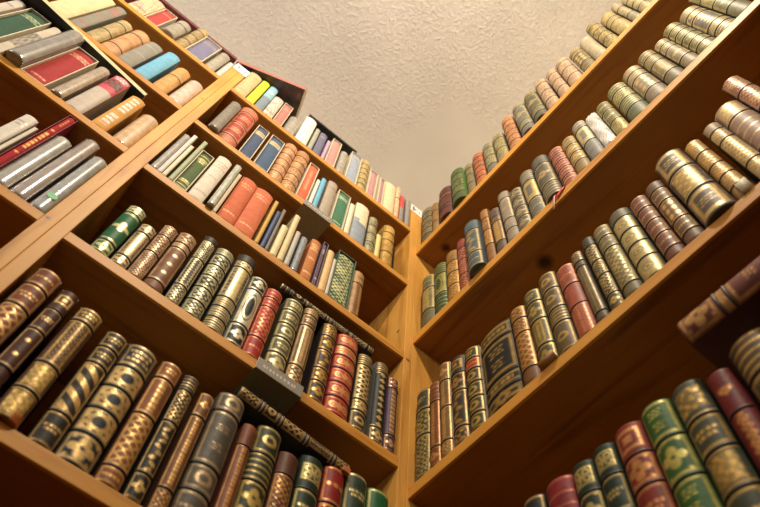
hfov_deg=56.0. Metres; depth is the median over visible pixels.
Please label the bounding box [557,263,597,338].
book
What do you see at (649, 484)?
book
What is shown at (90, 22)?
book
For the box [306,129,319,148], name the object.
book
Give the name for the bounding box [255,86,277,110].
book
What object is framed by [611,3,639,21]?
book
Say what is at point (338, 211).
book
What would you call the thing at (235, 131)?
book
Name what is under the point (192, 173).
book
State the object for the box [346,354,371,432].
book
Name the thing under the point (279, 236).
book
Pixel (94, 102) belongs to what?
book
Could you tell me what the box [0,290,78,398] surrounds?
book
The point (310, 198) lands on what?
book
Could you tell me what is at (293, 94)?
flat book
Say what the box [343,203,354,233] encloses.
book
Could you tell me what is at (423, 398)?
book
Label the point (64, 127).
book
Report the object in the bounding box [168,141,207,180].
book
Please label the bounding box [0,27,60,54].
book
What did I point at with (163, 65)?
book
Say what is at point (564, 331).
book
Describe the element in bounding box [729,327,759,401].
book
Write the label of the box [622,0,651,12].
book
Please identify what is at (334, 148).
book
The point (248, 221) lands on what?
book
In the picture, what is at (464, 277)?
book
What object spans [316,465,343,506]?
book
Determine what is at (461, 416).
book
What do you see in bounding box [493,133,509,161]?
book
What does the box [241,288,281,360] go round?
book
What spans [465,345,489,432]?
book
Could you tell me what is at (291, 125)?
book
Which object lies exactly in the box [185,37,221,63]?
book
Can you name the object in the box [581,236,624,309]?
book
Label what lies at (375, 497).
book
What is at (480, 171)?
book
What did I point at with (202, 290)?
book
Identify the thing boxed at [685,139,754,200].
book
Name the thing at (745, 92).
book
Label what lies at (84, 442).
book
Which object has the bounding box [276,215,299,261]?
book
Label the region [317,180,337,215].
book
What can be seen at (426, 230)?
book
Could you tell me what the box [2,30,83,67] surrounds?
book
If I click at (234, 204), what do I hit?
book
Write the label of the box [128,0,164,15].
book
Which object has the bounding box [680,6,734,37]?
book
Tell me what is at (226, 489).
book
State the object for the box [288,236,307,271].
book
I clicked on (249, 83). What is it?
book
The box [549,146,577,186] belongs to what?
book
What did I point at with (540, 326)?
book
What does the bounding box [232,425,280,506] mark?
book
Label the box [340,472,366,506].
book
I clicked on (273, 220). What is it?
book
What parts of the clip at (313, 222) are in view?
plate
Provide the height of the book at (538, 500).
0.242 m
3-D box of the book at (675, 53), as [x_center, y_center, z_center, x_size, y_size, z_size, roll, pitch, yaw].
[0.662,-0.363,1.471,0.171,0.228,0.034,38,-68,-13]
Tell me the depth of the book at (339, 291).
1.62 m
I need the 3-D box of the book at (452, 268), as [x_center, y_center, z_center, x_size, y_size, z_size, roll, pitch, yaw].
[0.232,0.099,1.726,0.170,0.243,0.044,38,-68,-13]
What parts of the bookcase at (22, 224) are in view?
shelf, shelf, shelf, shelf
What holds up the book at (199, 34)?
on the bookcase at (22, 224)
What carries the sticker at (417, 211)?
attached to the bookcase at (31, 475)
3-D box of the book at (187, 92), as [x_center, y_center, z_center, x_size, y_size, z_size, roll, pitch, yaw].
[-0.538,-0.353,1.830,0.039,0.206,0.168,38,-68,-13]
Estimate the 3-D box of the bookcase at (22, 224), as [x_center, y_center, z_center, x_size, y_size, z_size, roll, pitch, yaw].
[-0.905,-0.122,0.877,0.821,2.820,0.252,38,-68,-13]
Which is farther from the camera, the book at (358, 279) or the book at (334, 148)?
the book at (334, 148)
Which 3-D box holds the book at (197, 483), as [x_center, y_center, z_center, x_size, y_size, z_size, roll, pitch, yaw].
[-0.278,0.330,0.999,0.048,0.265,0.168,38,-68,-13]
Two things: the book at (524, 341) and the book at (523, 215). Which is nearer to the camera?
the book at (524, 341)
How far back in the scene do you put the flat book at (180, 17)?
2.23 m
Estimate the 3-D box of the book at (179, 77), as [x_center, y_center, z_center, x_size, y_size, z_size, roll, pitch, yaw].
[-0.573,-0.384,1.826,0.042,0.221,0.170,38,-68,-13]
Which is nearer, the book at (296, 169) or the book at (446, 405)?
the book at (446, 405)
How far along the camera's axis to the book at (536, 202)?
1.61 m
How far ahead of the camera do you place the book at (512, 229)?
1.64 m
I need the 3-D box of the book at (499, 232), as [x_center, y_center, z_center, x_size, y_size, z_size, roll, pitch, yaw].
[0.332,-0.008,1.666,0.170,0.237,0.032,38,-68,-13]
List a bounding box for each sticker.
[233,63,249,76]
[411,204,421,216]
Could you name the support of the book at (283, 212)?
on the bookcase at (31, 475)
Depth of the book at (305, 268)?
1.59 m
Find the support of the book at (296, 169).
on the bookcase at (31, 475)
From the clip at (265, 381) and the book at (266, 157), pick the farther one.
the book at (266, 157)
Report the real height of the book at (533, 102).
0.268 m
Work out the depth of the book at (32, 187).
1.20 m
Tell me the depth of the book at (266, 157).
1.87 m
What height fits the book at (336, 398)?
0.254 m
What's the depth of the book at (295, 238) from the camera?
1.57 m
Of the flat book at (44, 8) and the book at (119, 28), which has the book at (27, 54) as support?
the flat book at (44, 8)
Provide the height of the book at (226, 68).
0.174 m
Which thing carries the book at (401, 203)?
on the bookcase at (31, 475)
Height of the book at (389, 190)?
0.236 m
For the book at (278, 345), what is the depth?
1.30 m
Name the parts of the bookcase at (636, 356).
shelf, shelf, shelf, panel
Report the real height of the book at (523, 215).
0.229 m
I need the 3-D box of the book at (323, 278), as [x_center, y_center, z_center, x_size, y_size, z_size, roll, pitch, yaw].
[-0.162,0.083,1.627,0.018,0.200,0.140,38,-68,-13]
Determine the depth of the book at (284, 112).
2.16 m
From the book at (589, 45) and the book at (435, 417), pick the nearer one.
the book at (435, 417)
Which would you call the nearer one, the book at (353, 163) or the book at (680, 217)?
the book at (680, 217)
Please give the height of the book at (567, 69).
0.287 m
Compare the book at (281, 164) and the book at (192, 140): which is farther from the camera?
the book at (281, 164)
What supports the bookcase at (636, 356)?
on the floor
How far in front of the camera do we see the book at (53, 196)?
1.19 m
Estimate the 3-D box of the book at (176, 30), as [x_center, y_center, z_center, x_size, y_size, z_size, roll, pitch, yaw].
[-0.633,-0.597,2.088,0.044,0.167,0.170,38,-68,-13]
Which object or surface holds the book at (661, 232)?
on the bookcase at (636, 356)
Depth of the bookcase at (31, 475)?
1.23 m
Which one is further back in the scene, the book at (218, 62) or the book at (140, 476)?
the book at (218, 62)
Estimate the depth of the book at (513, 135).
2.05 m
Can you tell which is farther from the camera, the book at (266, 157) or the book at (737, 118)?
the book at (266, 157)
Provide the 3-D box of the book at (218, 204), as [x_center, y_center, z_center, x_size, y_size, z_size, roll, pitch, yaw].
[-0.374,-0.087,1.578,0.008,0.233,0.140,38,-68,-13]
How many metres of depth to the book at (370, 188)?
2.25 m
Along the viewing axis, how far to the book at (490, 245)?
1.67 m
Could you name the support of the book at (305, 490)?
on the bookcase at (31, 475)
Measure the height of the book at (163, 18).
0.185 m
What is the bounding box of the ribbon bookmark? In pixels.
[553,186,565,209]
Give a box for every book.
[0,0,25,14]
[0,8,50,42]
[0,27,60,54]
[0,114,38,144]
[0,115,77,169]
[0,127,37,153]
[0,136,71,188]
[0,268,61,354]
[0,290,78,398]
[0,307,101,431]
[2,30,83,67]
[5,0,146,103]
[9,139,99,202]
[20,47,98,89]
[27,331,126,451]
[29,156,106,214]
[50,0,115,19]
[50,66,109,101]
[52,344,156,473]
[66,75,129,120]
[70,6,126,31]
[86,20,132,43]
[89,361,181,491]
[90,206,145,258]
[92,96,144,135]
[101,30,149,56]
[111,224,155,269]
[112,114,158,147]
[118,42,162,69]
[119,375,198,504]
[124,0,237,63]
[127,225,176,280]
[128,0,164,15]
[135,52,179,82]
[140,393,213,506]
[143,233,196,293]
[144,9,176,28]
[151,134,189,169]
[152,68,189,95]
[158,135,197,172]
[161,21,190,39]
[162,145,193,177]
[162,236,216,304]
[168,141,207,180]
[168,392,244,506]
[169,80,202,106]
[173,150,213,191]
[175,28,207,47]
[178,248,233,320]
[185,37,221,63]
[188,156,231,202]
[200,254,255,335]
[205,53,229,72]
[205,164,241,209]
[207,101,240,134]
[210,423,256,506]
[212,174,241,212]
[216,62,233,76]
[216,177,256,225]
[218,107,257,147]
[222,276,266,348]
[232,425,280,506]
[233,188,272,238]
[234,72,261,97]
[234,386,350,478]
[236,60,307,126]
[239,125,269,159]
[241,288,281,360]
[246,81,269,104]
[252,135,284,171]
[252,201,278,243]
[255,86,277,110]
[258,211,280,247]
[260,298,302,372]
[263,97,282,117]
[263,451,297,506]
[264,210,285,249]
[267,143,296,182]
[267,224,287,256]
[273,103,292,125]
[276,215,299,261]
[276,283,373,356]
[281,151,309,192]
[282,231,300,265]
[283,117,299,134]
[284,308,318,384]
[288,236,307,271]
[288,455,322,506]
[293,117,316,144]
[294,163,319,200]
[296,239,320,280]
[301,323,336,404]
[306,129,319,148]
[307,179,319,202]
[308,114,356,155]
[309,242,328,286]
[311,133,326,154]
[312,178,325,206]
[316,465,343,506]
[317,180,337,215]
[317,250,333,291]
[319,140,330,158]
[322,333,357,420]
[324,138,341,166]
[324,259,336,294]
[328,190,350,229]
[328,250,355,308]
[334,151,347,173]
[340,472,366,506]
[342,151,361,184]
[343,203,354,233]
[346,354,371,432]
[347,270,363,316]
[348,202,368,245]
[356,160,369,190]
[363,217,377,252]
[364,169,377,198]
[364,362,387,445]
[365,487,387,506]
[373,234,380,256]
[374,178,385,204]
[376,225,394,266]
[382,182,395,213]
[382,377,397,453]
[393,187,400,217]
[398,195,404,221]
[403,199,409,225]
[415,388,429,481]
[421,206,431,242]
[422,274,435,327]
[429,381,441,468]
[432,202,440,231]
[434,262,447,313]
[439,185,453,222]
[439,361,454,457]
[446,250,460,301]
[451,167,467,208]
[451,354,470,446]
[457,238,471,288]
[464,219,487,277]
[465,163,476,193]
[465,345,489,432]
[472,152,487,184]
[480,209,497,262]
[481,318,524,416]
[482,142,498,172]
[490,207,507,252]
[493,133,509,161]
[498,190,519,242]
[502,115,522,149]
[510,187,532,230]
[510,305,541,385]
[512,102,534,135]
[520,169,546,217]
[524,91,547,123]
[524,288,559,360]
[524,493,548,506]
[532,154,562,203]
[535,78,559,109]
[539,271,578,355]
[546,69,570,97]
[546,474,580,506]
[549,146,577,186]
[555,57,582,85]
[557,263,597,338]
[562,136,591,173]
[569,47,594,71]
[571,251,611,322]
[572,120,604,159]
[573,459,607,506]
[580,36,605,60]
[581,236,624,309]
[586,22,617,48]
[586,112,616,146]
[593,224,643,298]
[593,442,637,506]
[597,101,630,134]
[601,11,631,35]
[608,82,648,121]
[609,207,667,282]
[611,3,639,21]
[615,421,677,506]
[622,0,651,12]
[623,65,666,103]
[630,195,686,261]
[638,50,683,85]
[641,398,723,506]
[646,180,706,244]
[655,38,698,68]
[655,148,736,227]
[663,22,715,54]
[672,378,759,506]
[677,256,759,381]
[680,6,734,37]
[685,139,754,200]
[689,0,751,18]
[703,122,759,184]
[707,367,759,470]
[715,100,759,152]
[722,76,759,113]
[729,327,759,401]
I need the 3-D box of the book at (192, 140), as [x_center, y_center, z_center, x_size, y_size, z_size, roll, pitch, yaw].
[-0.475,-0.170,1.559,0.010,0.257,0.140,38,-68,-13]
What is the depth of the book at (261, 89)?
2.15 m
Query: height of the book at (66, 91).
0.237 m
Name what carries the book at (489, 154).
on the bookcase at (636, 356)
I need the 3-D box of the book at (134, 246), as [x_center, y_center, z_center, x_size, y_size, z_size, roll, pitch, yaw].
[-0.461,0.040,1.224,0.031,0.153,0.167,38,-68,-13]
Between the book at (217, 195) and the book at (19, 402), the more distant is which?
the book at (217, 195)
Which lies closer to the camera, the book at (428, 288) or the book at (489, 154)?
the book at (428, 288)
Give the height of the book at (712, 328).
0.048 m
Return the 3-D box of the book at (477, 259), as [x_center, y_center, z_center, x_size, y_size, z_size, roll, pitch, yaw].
[0.275,0.026,1.691,0.170,0.247,0.049,38,-68,-13]
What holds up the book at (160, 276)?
on the bookcase at (31, 475)
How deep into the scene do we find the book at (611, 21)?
1.89 m
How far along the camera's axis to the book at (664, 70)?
1.47 m
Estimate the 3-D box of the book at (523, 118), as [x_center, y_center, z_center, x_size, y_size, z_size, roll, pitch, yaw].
[0.464,-0.339,2.051,0.170,0.276,0.048,38,-68,-13]
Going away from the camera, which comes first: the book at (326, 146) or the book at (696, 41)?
the book at (696, 41)
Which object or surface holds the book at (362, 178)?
on the bookcase at (31, 475)
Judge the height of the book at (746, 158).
0.236 m
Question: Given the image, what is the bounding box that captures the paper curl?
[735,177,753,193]
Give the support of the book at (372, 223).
on the bookcase at (31, 475)
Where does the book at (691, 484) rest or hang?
on the bookcase at (636, 356)
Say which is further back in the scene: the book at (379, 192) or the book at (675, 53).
the book at (379, 192)
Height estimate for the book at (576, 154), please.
0.218 m
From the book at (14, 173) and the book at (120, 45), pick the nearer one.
the book at (14, 173)
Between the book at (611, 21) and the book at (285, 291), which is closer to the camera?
the book at (285, 291)
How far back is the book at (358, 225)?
1.93 m
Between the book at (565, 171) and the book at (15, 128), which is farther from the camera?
the book at (565, 171)
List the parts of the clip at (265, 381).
plate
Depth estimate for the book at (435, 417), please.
1.28 m
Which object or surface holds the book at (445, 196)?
on the bookcase at (636, 356)
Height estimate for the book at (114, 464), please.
0.247 m
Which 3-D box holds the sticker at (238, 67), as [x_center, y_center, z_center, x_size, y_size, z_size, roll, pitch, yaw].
[-0.423,-0.562,2.189,0.047,0.064,0.001,38,-68,-13]
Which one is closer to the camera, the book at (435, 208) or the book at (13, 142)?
the book at (13, 142)
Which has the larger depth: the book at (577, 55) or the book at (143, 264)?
the book at (577, 55)
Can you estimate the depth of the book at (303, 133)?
2.20 m
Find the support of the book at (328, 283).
on the bookcase at (31, 475)
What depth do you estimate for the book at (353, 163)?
2.25 m
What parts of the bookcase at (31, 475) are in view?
panel, shelf, shelf, shelf, shelf, shelf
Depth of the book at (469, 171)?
2.09 m
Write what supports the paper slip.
on the bookcase at (636, 356)
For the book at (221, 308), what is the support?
on the bookcase at (31, 475)
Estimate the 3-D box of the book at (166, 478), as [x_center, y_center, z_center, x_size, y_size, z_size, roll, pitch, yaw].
[-0.309,0.313,0.976,0.025,0.233,0.168,38,-68,-13]
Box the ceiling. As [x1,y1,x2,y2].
[166,0,652,215]
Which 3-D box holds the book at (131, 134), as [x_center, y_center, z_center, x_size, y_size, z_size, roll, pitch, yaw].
[-0.557,-0.203,1.517,0.040,0.193,0.168,38,-68,-13]
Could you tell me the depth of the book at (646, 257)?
1.11 m
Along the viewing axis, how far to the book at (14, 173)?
1.18 m
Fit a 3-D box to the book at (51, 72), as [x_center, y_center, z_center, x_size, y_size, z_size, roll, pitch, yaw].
[-0.705,-0.331,1.499,0.052,0.252,0.168,38,-68,-13]
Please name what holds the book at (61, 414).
on the bookcase at (31, 475)
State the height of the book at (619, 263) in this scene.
0.238 m
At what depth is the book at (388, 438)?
1.34 m
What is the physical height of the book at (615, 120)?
0.215 m
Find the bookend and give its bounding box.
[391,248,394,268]
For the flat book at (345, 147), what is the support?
on the book at (303, 133)
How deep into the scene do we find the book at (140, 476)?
0.93 m
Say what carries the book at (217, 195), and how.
on the bookcase at (31, 475)
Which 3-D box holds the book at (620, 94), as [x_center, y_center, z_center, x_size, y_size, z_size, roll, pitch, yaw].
[0.580,-0.276,1.523,0.170,0.238,0.050,38,-68,-13]
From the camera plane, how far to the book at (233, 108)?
1.81 m
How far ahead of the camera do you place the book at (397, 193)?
2.28 m
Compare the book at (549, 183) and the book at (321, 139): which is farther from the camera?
the book at (321, 139)
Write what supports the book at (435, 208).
on the bookcase at (636, 356)
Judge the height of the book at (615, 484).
0.237 m
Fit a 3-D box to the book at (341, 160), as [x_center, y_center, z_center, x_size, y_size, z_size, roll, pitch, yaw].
[-0.168,-0.227,2.237,0.026,0.196,0.168,38,-68,-13]
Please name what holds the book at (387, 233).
on the bookcase at (31, 475)
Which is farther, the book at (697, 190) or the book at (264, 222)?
the book at (264, 222)
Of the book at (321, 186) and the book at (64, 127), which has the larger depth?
the book at (321, 186)
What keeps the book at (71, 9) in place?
on the bookcase at (22, 224)
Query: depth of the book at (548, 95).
2.00 m
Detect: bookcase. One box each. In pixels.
[0,0,238,269]
[0,72,415,506]
[406,0,759,506]
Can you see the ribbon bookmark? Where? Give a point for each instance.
(560, 190)
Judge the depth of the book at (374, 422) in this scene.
1.35 m
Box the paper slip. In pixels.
[537,350,557,370]
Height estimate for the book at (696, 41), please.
0.256 m
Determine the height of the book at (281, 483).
0.224 m
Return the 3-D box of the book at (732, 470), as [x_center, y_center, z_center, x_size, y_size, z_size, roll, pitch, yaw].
[0.406,0.252,0.745,0.171,0.234,0.044,38,-68,-13]
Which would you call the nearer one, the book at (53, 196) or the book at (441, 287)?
the book at (53, 196)
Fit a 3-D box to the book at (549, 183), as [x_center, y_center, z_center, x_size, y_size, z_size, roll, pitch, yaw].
[0.427,-0.124,1.612,0.170,0.250,0.048,38,-68,-13]
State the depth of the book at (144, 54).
1.78 m
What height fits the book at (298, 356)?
0.254 m
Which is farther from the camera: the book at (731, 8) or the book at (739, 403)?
the book at (731, 8)
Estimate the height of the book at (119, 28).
0.236 m
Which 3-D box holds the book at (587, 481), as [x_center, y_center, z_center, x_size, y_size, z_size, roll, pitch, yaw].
[0.304,0.362,0.805,0.171,0.237,0.036,38,-68,-13]
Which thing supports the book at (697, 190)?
on the bookcase at (636, 356)
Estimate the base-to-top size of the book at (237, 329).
0.234 m
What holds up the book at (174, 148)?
on the bookcase at (31, 475)
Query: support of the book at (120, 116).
on the bookcase at (22, 224)
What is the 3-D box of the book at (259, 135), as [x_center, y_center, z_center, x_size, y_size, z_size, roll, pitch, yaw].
[-0.377,-0.235,1.888,0.035,0.241,0.167,38,-68,-13]
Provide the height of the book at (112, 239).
0.183 m
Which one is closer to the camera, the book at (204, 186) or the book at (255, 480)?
the book at (255, 480)
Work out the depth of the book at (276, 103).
2.15 m
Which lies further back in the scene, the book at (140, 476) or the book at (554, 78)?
the book at (554, 78)
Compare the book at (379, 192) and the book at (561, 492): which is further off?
the book at (379, 192)
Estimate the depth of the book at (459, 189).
2.09 m
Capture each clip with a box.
[233,357,303,415]
[285,199,331,245]
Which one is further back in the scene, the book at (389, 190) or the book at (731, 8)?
the book at (389, 190)
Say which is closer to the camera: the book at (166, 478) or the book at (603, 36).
the book at (166, 478)
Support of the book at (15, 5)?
on the bookcase at (22, 224)
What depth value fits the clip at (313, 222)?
1.78 m
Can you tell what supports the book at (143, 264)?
on the bookcase at (31, 475)
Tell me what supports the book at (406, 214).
on the bookcase at (31, 475)
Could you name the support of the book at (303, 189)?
on the bookcase at (31, 475)
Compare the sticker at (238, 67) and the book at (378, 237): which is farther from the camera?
the sticker at (238, 67)
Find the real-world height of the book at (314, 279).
0.214 m
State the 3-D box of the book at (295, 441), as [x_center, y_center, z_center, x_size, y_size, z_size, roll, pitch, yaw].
[-0.181,0.330,1.151,0.220,0.044,0.162,38,-68,-13]
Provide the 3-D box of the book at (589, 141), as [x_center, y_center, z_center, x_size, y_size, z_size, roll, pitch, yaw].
[0.509,-0.201,1.566,0.170,0.243,0.038,38,-68,-13]
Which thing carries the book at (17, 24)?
on the bookcase at (22, 224)
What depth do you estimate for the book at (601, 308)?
1.14 m
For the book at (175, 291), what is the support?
on the bookcase at (31, 475)
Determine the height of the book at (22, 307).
0.269 m
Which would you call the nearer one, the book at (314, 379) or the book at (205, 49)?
the book at (314, 379)
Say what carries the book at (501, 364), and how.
on the bookcase at (636, 356)
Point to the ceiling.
(418, 89)
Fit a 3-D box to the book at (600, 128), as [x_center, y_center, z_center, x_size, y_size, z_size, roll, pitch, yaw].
[0.530,-0.218,1.542,0.171,0.216,0.029,38,-68,-13]

